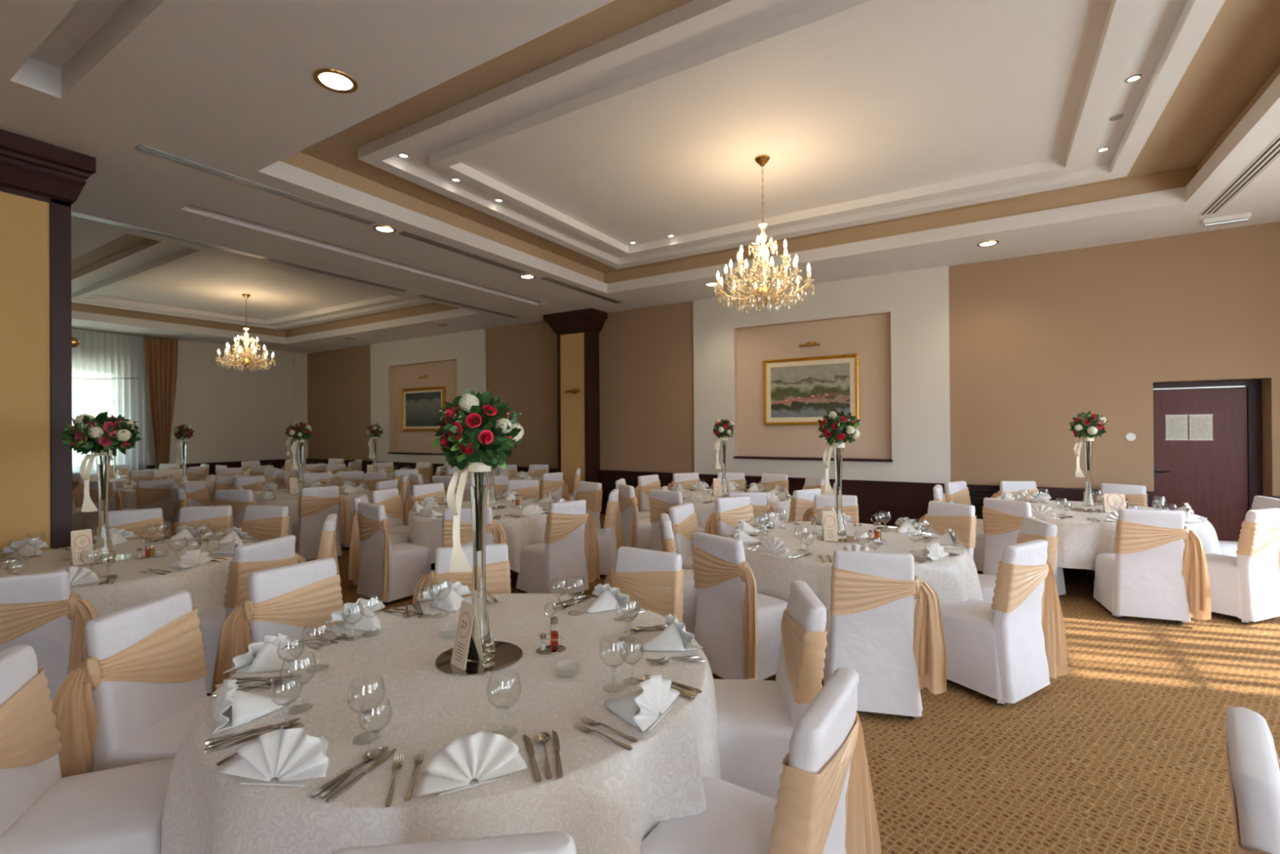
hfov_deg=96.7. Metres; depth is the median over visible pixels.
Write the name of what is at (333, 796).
knife
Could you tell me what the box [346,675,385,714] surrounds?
bowl
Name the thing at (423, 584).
wine glass
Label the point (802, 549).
wine glass
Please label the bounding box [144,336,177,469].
drape
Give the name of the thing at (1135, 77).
recessed light
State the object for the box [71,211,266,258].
ceiling vent
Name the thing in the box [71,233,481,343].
tray
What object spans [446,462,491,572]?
ribbon
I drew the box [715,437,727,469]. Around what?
ribbon
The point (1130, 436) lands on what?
wall thermostat
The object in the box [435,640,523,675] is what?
mirror plate
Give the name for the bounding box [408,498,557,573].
tablecloth
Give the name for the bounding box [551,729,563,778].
knife
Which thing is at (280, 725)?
bowl
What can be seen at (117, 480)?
tablecloth
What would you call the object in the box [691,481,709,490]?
napkin
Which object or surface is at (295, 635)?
bowl
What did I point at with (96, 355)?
sheer curtain
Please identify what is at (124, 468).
banquet chair
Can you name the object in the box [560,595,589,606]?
spoon
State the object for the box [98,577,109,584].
knife
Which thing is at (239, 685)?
knife
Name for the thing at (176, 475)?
table card
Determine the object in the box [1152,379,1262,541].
door
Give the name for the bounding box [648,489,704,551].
banquet chair
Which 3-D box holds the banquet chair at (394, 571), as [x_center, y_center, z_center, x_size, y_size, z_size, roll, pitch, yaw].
[-2.410,1.212,5.647,0.651,0.940,0.601,-1,0,38]
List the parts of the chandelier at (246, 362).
chain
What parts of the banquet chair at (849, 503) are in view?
sash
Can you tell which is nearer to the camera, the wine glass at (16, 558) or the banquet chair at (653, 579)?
the banquet chair at (653, 579)
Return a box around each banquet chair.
[0,570,99,701]
[0,644,174,853]
[51,590,210,777]
[72,472,80,491]
[72,474,97,507]
[72,492,88,530]
[86,480,137,529]
[91,507,164,543]
[96,464,128,475]
[127,469,158,484]
[136,479,174,536]
[147,469,182,479]
[158,463,181,470]
[164,505,233,537]
[170,486,188,521]
[173,480,210,523]
[186,466,206,480]
[197,534,306,693]
[200,463,208,479]
[210,475,245,506]
[211,556,342,694]
[213,489,259,528]
[215,465,226,474]
[216,467,243,476]
[228,475,266,491]
[236,505,289,542]
[240,460,261,475]
[249,465,273,475]
[263,467,278,484]
[269,470,286,488]
[281,458,306,468]
[287,466,298,488]
[291,485,351,559]
[294,470,310,480]
[302,471,332,487]
[303,463,326,472]
[315,513,339,573]
[324,463,346,474]
[327,458,344,464]
[330,831,576,853]
[336,471,364,487]
[342,479,403,549]
[346,461,361,471]
[348,493,409,584]
[355,458,362,469]
[356,502,431,604]
[362,471,387,492]
[370,487,408,534]
[372,462,393,472]
[392,468,425,501]
[397,474,408,504]
[402,482,445,564]
[409,473,423,507]
[412,542,511,604]
[414,462,433,484]
[431,475,457,497]
[435,465,448,475]
[442,506,507,546]
[443,466,468,479]
[488,475,507,498]
[498,464,517,476]
[500,480,539,498]
[515,499,599,594]
[526,464,549,477]
[538,471,570,501]
[568,467,580,501]
[574,480,602,528]
[595,488,622,574]
[604,546,684,622]
[615,478,649,524]
[617,483,651,549]
[634,474,661,511]
[640,666,881,853]
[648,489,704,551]
[659,513,697,634]
[662,502,698,568]
[666,472,700,489]
[691,531,787,679]
[704,495,755,537]
[710,472,745,488]
[713,580,827,799]
[727,492,776,524]
[758,473,788,493]
[788,488,821,521]
[802,475,825,494]
[802,493,858,523]
[822,550,946,719]
[917,500,976,559]
[933,484,986,571]
[939,539,1067,706]
[944,480,983,526]
[977,515,1058,602]
[982,497,1066,596]
[991,480,1038,500]
[1093,483,1147,506]
[1093,508,1211,624]
[1204,507,1279,624]
[1218,495,1279,556]
[1224,706,1279,853]
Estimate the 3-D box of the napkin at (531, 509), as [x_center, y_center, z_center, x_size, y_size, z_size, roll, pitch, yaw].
[-1.181,0.871,6.062,0.273,0.116,0.206,0,0,-37]
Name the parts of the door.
handle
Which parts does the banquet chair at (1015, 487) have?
sash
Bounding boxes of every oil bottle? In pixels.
[144,537,151,556]
[148,537,155,555]
[515,494,518,506]
[549,616,559,650]
[873,522,878,538]
[876,521,881,538]
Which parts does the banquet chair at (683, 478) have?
sash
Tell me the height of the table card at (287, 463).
0.234 m
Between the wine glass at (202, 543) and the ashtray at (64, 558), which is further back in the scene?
the wine glass at (202, 543)
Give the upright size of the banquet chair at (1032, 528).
0.940 m
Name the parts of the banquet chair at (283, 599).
sash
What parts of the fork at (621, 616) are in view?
handle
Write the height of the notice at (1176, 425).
0.311 m
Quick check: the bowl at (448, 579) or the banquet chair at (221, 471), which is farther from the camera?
the banquet chair at (221, 471)
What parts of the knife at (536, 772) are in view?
blade, handle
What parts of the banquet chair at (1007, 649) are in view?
sash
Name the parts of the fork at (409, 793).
handle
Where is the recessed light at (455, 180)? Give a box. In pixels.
[451,177,460,182]
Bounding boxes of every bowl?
[265,677,282,684]
[269,675,302,706]
[271,720,295,729]
[276,635,304,662]
[280,651,316,686]
[302,620,332,649]
[335,633,347,638]
[342,602,364,624]
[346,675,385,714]
[358,593,383,617]
[358,699,391,733]
[364,746,385,759]
[413,609,422,613]
[428,578,450,600]
[486,672,521,709]
[536,731,551,743]
[560,602,570,606]
[599,638,628,667]
[615,600,639,621]
[619,640,644,664]
[621,599,640,618]
[632,626,646,631]
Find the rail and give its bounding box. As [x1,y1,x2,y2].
[71,328,181,340]
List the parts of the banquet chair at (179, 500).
sash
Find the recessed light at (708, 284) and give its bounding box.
[704,282,716,286]
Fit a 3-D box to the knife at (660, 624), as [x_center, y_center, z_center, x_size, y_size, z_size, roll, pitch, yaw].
[0.066,0.908,2.593,0.236,0.007,0.017,0,0,-14]
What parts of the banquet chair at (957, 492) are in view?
sash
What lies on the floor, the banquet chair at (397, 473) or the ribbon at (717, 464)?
the banquet chair at (397, 473)
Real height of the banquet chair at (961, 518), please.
0.940 m
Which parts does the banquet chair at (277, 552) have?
sash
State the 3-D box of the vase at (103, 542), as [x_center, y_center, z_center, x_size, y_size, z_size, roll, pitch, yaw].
[-3.810,0.542,4.042,0.120,0.790,0.120,-1,0,36]
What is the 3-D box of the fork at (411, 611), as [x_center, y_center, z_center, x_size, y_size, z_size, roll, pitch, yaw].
[-1.174,0.914,2.841,0.215,0.012,0.024,0,0,30]
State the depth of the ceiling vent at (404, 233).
7.16 m
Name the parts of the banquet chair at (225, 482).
sash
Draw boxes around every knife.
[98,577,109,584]
[110,574,118,583]
[204,717,300,744]
[204,722,300,752]
[215,683,281,687]
[226,675,294,679]
[306,631,337,643]
[309,746,388,797]
[318,627,354,637]
[325,748,395,802]
[404,603,408,617]
[416,601,423,615]
[523,734,542,782]
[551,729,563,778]
[552,594,586,605]
[563,595,593,608]
[629,624,667,629]
[630,627,666,631]
[636,679,694,699]
[644,674,702,693]
[786,553,803,558]
[792,553,810,559]
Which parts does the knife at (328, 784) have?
handle, blade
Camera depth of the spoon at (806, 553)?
4.01 m
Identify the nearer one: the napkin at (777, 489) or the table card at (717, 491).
the table card at (717, 491)
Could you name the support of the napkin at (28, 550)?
on the tablecloth at (206, 584)
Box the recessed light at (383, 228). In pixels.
[373,225,395,233]
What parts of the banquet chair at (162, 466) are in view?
sash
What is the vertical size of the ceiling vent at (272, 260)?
0.008 m
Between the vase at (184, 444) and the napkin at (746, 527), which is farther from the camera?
the vase at (184, 444)
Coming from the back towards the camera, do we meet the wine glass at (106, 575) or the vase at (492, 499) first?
the vase at (492, 499)
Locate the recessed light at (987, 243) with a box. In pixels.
[977,240,999,247]
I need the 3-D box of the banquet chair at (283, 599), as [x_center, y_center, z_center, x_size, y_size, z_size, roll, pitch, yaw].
[-1.653,1.199,2.838,0.584,0.940,0.637,0,0,32]
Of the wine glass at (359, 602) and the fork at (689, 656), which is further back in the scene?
the wine glass at (359, 602)
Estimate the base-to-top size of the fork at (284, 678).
0.012 m
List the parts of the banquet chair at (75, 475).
sash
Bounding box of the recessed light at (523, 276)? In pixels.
[519,274,535,279]
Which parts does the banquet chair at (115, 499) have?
sash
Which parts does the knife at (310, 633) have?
handle, blade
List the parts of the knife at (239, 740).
handle, blade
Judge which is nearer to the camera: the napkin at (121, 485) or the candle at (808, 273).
the candle at (808, 273)
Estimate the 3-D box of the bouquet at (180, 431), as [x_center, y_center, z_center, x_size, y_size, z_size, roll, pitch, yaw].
[-7.781,0.084,9.712,0.306,0.287,0.304,0,0,-14]
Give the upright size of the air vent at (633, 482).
0.640 m
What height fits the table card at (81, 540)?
0.234 m
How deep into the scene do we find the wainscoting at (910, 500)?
8.44 m
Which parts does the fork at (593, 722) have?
handle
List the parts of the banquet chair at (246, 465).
sash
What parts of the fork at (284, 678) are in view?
handle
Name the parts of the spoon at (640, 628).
handle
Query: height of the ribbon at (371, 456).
0.426 m
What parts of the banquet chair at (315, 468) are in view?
sash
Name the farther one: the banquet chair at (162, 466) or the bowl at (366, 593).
the banquet chair at (162, 466)
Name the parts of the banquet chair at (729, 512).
sash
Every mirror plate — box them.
[71,554,134,565]
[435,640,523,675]
[491,505,506,509]
[817,535,861,542]
[1068,507,1105,512]
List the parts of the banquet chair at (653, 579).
sash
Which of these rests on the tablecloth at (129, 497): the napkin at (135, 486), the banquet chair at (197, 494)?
the napkin at (135, 486)
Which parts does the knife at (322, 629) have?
handle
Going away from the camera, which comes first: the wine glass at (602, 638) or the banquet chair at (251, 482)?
the wine glass at (602, 638)
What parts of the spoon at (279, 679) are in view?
handle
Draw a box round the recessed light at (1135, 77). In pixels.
[1125,74,1142,82]
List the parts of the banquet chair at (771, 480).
sash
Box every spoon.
[104,574,115,583]
[207,720,295,747]
[222,677,282,684]
[313,630,347,638]
[319,746,385,798]
[411,603,422,613]
[536,731,552,778]
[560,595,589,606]
[632,626,667,631]
[641,675,696,695]
[789,552,810,558]
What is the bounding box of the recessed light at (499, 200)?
[494,198,502,202]
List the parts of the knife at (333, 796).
handle, blade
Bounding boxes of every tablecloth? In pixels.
[0,536,253,616]
[108,475,128,484]
[116,480,215,508]
[160,593,720,853]
[244,468,289,488]
[252,486,371,535]
[332,472,426,485]
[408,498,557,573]
[456,476,540,500]
[680,488,792,530]
[727,520,982,611]
[1026,500,1222,570]
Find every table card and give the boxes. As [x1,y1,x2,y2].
[69,528,93,565]
[109,466,114,478]
[173,471,182,484]
[284,460,290,471]
[288,477,298,493]
[367,464,373,472]
[450,600,484,671]
[487,489,488,506]
[712,478,721,496]
[822,511,837,541]
[1102,492,1125,512]
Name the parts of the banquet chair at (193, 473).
sash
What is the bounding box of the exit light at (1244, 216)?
[1200,212,1252,226]
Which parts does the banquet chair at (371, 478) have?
sash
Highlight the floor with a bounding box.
[206,513,1279,853]
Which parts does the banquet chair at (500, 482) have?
sash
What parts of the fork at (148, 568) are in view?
handle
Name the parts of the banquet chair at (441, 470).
sash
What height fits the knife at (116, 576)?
0.007 m
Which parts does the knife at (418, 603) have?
handle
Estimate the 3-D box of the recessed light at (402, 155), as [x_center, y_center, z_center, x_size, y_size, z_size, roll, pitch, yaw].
[-2.234,-2.580,5.385,0.092,0.040,0.092,0,0,31]
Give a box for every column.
[0,128,96,556]
[542,307,607,493]
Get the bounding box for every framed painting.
[401,386,445,431]
[763,353,859,425]
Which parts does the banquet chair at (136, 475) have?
sash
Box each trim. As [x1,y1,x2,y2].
[146,458,290,475]
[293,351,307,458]
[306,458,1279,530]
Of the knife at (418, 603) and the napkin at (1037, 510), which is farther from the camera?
the napkin at (1037, 510)
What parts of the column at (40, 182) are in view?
fabric panel, wood trim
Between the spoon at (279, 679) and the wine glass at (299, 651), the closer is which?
the wine glass at (299, 651)
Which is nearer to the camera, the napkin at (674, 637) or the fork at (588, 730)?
the fork at (588, 730)
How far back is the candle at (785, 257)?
5.21 m
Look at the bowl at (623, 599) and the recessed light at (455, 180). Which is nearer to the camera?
the bowl at (623, 599)
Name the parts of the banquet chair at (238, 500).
sash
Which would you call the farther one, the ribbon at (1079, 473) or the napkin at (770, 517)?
the ribbon at (1079, 473)
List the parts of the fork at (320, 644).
handle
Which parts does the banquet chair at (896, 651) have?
sash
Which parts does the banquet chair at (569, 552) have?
sash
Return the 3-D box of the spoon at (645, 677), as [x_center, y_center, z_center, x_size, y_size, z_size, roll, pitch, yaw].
[0.099,0.904,1.988,0.218,0.011,0.041,-1,0,34]
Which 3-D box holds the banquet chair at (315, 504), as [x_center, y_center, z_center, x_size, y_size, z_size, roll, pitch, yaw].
[-4.170,1.229,7.432,0.637,0.940,0.584,0,0,-41]
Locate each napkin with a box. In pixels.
[0,537,48,556]
[54,566,98,586]
[92,528,137,545]
[115,481,133,488]
[125,479,137,485]
[130,483,137,489]
[165,524,204,541]
[167,548,214,568]
[204,479,214,487]
[205,474,219,480]
[209,535,245,554]
[210,679,288,733]
[213,526,252,543]
[218,727,328,786]
[222,632,302,673]
[253,490,275,500]
[260,482,278,490]
[303,480,321,487]
[324,597,385,630]
[331,472,337,479]
[338,485,358,494]
[340,480,357,488]
[355,482,368,490]
[377,467,386,472]
[386,471,394,478]
[411,501,423,512]
[415,730,527,796]
[417,506,442,517]
[418,580,471,611]
[419,496,440,506]
[441,493,456,502]
[465,478,469,484]
[498,471,510,475]
[501,489,521,500]
[516,471,529,477]
[521,503,545,515]
[524,475,533,479]
[538,492,559,502]
[548,498,567,507]
[584,583,635,613]
[604,675,679,731]
[640,613,702,651]
[659,485,667,490]
[670,483,687,491]
[683,493,702,502]
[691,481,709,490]
[726,480,739,489]
[733,517,760,532]
[733,526,759,542]
[747,482,764,490]
[755,536,789,555]
[757,511,785,526]
[765,492,780,502]
[766,484,782,493]
[776,488,791,497]
[832,544,872,557]
[842,512,853,524]
[894,516,925,532]
[909,542,949,560]
[927,528,963,545]
[999,492,1014,500]
[1026,491,1051,502]
[1031,504,1055,516]
[1096,493,1103,504]
[1105,510,1119,522]
[1173,502,1194,514]
[1182,510,1202,523]
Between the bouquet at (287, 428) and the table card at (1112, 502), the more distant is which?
the bouquet at (287, 428)
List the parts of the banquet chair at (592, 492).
sash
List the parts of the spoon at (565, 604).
handle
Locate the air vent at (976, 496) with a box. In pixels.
[968,489,998,519]
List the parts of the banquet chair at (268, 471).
sash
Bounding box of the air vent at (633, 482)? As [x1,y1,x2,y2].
[607,476,638,498]
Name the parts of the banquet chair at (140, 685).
sash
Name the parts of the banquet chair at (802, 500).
sash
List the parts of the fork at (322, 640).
handle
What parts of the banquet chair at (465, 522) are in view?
sash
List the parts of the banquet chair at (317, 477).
sash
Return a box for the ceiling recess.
[257,0,1279,293]
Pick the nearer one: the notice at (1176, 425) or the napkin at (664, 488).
the notice at (1176, 425)
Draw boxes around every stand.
[134,530,156,559]
[535,601,566,654]
[866,515,882,540]
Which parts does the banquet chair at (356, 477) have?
sash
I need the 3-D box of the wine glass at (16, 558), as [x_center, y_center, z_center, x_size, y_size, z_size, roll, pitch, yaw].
[-4.462,0.875,4.080,0.085,0.145,0.085,-1,0,37]
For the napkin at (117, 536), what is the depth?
4.67 m
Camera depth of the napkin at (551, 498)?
7.09 m
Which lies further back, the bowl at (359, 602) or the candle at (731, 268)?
the candle at (731, 268)
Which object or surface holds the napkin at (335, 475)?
on the tablecloth at (334, 482)
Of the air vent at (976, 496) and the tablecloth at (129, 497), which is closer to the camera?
the air vent at (976, 496)
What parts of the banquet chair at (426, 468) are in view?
sash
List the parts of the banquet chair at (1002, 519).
sash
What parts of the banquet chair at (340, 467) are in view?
sash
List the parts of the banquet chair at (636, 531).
sash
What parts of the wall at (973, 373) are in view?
niche sill, white wall panel, niche sill, white wall panel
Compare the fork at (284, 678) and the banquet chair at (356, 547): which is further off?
the banquet chair at (356, 547)
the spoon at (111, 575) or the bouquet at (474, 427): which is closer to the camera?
the bouquet at (474, 427)
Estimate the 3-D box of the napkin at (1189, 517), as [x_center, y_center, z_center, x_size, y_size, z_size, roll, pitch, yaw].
[5.030,0.830,5.337,0.274,0.108,0.212,0,0,1]
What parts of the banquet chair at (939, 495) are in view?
sash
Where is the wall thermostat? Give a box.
[1124,432,1136,440]
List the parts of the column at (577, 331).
fabric panel, wood trim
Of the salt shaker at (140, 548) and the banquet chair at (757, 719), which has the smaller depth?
the banquet chair at (757, 719)
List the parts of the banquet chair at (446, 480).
sash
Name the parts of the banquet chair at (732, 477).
sash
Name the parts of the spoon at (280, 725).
handle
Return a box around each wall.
[71,328,293,465]
[306,221,1279,497]
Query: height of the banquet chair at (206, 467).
0.940 m
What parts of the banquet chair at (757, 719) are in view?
sash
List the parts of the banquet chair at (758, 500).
sash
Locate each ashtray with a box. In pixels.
[59,555,70,560]
[152,550,168,557]
[874,540,886,545]
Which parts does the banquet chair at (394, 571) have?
sash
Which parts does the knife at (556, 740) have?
blade, handle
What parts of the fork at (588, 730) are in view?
handle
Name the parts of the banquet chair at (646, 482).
sash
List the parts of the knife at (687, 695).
handle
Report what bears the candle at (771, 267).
on the chandelier at (763, 292)
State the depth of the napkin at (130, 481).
9.56 m
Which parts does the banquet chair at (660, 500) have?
sash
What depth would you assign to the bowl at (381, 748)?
1.59 m
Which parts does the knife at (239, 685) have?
handle, blade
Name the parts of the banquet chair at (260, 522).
sash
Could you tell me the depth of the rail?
12.76 m
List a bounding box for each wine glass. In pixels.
[8,538,26,559]
[26,533,45,557]
[80,549,102,576]
[98,551,116,577]
[155,521,171,543]
[195,521,210,544]
[199,528,215,552]
[269,675,302,722]
[276,635,304,675]
[280,651,316,712]
[302,620,332,671]
[342,602,364,638]
[346,675,385,745]
[358,593,383,637]
[358,699,391,759]
[415,584,434,616]
[428,578,450,616]
[486,672,521,737]
[564,578,585,614]
[599,638,628,691]
[615,600,639,639]
[619,640,644,684]
[621,599,640,633]
[756,514,768,535]
[775,508,786,528]
[794,525,808,551]
[878,514,891,532]
[913,519,928,542]
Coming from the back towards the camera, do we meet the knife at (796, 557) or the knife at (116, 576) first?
the knife at (796, 557)
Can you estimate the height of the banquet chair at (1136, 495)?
0.940 m
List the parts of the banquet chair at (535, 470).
sash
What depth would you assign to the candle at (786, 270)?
5.64 m
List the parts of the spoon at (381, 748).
handle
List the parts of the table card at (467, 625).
printed frame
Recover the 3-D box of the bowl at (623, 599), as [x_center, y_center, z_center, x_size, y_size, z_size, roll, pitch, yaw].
[-0.041,0.808,2.531,0.085,0.080,0.085,0,0,7]
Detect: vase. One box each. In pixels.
[93,449,115,560]
[113,448,119,477]
[181,441,188,484]
[290,438,293,468]
[297,438,305,493]
[373,435,377,472]
[466,458,495,662]
[488,468,497,507]
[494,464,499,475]
[720,435,728,495]
[832,440,846,539]
[1081,435,1095,511]
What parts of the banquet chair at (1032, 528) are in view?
sash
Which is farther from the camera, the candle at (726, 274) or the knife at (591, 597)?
the candle at (726, 274)
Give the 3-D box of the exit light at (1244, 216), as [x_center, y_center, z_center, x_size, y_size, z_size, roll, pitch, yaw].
[6.352,-2.240,6.174,0.380,0.075,0.100,0,0,31]
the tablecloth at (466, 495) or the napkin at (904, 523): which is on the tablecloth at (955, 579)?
the napkin at (904, 523)
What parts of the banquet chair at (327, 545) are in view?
sash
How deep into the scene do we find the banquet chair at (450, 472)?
10.92 m
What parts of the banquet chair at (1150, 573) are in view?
sash, leg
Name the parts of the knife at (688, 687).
handle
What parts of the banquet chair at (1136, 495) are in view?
sash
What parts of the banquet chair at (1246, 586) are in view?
sash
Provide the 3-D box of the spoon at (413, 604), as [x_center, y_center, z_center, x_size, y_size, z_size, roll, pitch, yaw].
[-1.129,0.915,2.873,0.041,0.011,0.218,0,0,-31]
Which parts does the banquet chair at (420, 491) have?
sash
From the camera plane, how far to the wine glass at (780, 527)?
5.12 m
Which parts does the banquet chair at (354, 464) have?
sash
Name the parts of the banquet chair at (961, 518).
sash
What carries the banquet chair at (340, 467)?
on the floor
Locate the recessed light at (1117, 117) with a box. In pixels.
[1109,114,1123,120]
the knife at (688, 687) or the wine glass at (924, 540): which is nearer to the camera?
the knife at (688, 687)
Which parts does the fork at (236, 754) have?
handle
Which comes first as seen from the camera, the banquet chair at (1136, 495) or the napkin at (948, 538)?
the napkin at (948, 538)
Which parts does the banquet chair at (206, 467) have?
sash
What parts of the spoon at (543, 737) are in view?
handle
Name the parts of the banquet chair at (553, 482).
sash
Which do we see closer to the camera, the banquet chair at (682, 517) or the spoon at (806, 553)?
the spoon at (806, 553)
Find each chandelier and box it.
[217,293,274,367]
[715,155,810,304]
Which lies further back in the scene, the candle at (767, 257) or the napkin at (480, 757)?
the candle at (767, 257)
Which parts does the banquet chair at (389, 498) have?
sash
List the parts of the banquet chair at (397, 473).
sash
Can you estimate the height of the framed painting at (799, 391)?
1.075 m
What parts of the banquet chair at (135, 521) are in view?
sash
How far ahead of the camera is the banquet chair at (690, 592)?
4.33 m
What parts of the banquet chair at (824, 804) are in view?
sash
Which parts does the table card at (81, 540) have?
printed frame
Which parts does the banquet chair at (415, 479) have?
sash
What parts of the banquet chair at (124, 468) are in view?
sash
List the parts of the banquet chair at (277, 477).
sash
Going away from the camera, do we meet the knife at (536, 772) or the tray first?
the knife at (536, 772)
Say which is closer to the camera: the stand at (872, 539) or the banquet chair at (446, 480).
the stand at (872, 539)
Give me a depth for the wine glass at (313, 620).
2.17 m
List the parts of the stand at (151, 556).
wire handle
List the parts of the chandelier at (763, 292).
arm, arm, bulb, arm, arm, arm, bulb, arm, arm, arm, arm, bulb, arm, chain, arm, arm, bulb, arm, arm, arm, arm, arm, arm, bulb, bulb, arm, arm, bulb, bulb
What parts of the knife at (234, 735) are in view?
handle, blade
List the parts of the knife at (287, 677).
handle, blade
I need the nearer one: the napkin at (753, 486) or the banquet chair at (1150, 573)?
the banquet chair at (1150, 573)
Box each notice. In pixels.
[1164,414,1188,439]
[1188,413,1213,439]
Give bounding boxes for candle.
[716,279,719,288]
[724,273,727,282]
[729,267,732,276]
[737,260,740,269]
[740,253,742,262]
[745,267,747,277]
[756,244,759,253]
[760,255,762,265]
[766,256,768,265]
[770,265,773,275]
[784,256,786,266]
[785,269,787,278]
[793,266,795,276]
[807,271,809,280]
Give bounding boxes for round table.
[1063,568,1094,589]
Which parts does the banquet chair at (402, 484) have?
sash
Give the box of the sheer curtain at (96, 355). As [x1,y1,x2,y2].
[71,330,146,474]
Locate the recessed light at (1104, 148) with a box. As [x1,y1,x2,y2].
[1097,146,1109,152]
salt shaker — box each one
[137,547,142,557]
[540,632,546,650]
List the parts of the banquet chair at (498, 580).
sash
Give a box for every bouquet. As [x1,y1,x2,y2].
[61,411,142,457]
[173,423,195,439]
[284,424,294,436]
[288,422,311,440]
[366,423,383,437]
[431,388,524,470]
[712,418,734,438]
[817,408,860,444]
[1068,410,1107,438]
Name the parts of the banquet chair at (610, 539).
sash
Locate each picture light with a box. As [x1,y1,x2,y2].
[417,374,428,378]
[799,341,820,346]
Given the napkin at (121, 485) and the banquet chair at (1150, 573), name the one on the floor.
the banquet chair at (1150, 573)
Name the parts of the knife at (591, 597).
blade, handle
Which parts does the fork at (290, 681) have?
handle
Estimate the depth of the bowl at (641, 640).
2.03 m
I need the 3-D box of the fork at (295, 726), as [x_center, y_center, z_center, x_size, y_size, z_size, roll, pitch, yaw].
[-1.068,0.910,1.638,0.024,0.012,0.215,0,0,19]
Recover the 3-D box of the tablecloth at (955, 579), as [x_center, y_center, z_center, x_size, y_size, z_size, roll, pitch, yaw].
[1.587,1.186,4.619,1.984,0.556,1.988,0,0,-16]
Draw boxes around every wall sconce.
[71,337,79,347]
[564,388,580,393]
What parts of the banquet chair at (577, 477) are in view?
sash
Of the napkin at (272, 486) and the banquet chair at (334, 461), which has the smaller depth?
the napkin at (272, 486)
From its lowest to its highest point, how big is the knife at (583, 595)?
0.007 m
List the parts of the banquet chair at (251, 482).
sash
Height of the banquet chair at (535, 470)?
0.940 m
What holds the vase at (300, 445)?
on the mirror plate
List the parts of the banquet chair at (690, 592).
sash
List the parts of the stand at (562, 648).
wire handle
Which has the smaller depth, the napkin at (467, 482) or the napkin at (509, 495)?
the napkin at (509, 495)
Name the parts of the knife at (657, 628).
blade, handle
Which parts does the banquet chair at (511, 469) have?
sash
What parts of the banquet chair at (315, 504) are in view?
sash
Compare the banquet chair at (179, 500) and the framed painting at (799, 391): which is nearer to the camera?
the banquet chair at (179, 500)
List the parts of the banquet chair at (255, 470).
sash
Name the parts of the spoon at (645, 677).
handle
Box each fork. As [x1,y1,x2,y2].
[138,569,165,573]
[146,568,172,572]
[213,675,287,696]
[216,723,295,765]
[244,679,291,692]
[284,641,334,646]
[290,637,337,643]
[293,723,304,728]
[383,609,414,617]
[385,752,404,807]
[390,607,419,613]
[404,747,425,800]
[486,592,499,602]
[573,720,632,750]
[579,714,638,742]
[613,608,639,619]
[621,608,648,619]
[645,655,699,662]
[649,659,705,664]
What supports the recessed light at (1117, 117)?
in the ceiling
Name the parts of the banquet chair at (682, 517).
sash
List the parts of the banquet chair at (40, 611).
sash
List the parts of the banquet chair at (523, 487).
sash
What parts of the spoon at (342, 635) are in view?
handle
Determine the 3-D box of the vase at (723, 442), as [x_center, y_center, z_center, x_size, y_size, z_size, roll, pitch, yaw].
[1.128,0.518,7.651,0.120,0.790,0.120,0,0,26]
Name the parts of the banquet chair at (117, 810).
sash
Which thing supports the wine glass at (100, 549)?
on the tablecloth at (206, 584)
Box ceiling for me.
[0,0,1279,353]
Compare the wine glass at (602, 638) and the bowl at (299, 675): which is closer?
the bowl at (299, 675)
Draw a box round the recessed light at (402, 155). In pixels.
[398,152,408,158]
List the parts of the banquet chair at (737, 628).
sash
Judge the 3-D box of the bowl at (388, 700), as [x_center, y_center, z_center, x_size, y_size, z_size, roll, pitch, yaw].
[-0.739,0.810,1.591,0.085,0.080,0.085,0,0,10]
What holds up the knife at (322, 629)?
on the tablecloth at (609, 797)
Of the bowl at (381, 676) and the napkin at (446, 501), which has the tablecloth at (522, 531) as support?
the napkin at (446, 501)
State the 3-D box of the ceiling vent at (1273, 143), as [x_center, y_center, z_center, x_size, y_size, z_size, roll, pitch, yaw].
[4.733,-2.271,3.882,0.160,0.005,5.180,0,0,31]
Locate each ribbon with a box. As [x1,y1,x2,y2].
[79,449,112,511]
[174,439,187,464]
[285,436,293,455]
[291,440,304,469]
[368,436,377,458]
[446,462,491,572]
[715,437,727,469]
[822,442,844,495]
[1074,437,1093,477]
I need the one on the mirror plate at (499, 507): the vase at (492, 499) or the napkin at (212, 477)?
the vase at (492, 499)
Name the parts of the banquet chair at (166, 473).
sash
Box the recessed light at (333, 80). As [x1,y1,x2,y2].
[313,68,358,93]
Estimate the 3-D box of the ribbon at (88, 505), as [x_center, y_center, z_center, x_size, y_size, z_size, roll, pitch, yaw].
[-3.836,0.379,4.018,0.168,0.426,0.099,0,0,-43]
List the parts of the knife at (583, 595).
blade, handle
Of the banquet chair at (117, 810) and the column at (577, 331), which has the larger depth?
the column at (577, 331)
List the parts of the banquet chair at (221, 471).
sash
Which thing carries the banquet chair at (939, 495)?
on the floor
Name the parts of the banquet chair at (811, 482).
sash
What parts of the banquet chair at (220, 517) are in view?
sash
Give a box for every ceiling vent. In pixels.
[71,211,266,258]
[133,143,376,225]
[266,258,406,292]
[398,231,526,273]
[417,294,519,318]
[541,276,622,303]
[1197,134,1279,216]
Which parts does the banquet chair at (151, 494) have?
sash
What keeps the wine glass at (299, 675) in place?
on the tablecloth at (609, 797)
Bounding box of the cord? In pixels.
[71,377,139,379]
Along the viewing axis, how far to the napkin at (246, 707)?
1.79 m
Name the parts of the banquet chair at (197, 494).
sash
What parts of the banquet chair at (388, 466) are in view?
sash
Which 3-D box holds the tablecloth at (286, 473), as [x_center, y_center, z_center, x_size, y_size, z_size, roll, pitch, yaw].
[-7.968,1.276,13.037,1.979,0.556,1.988,0,0,-18]
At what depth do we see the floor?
2.94 m

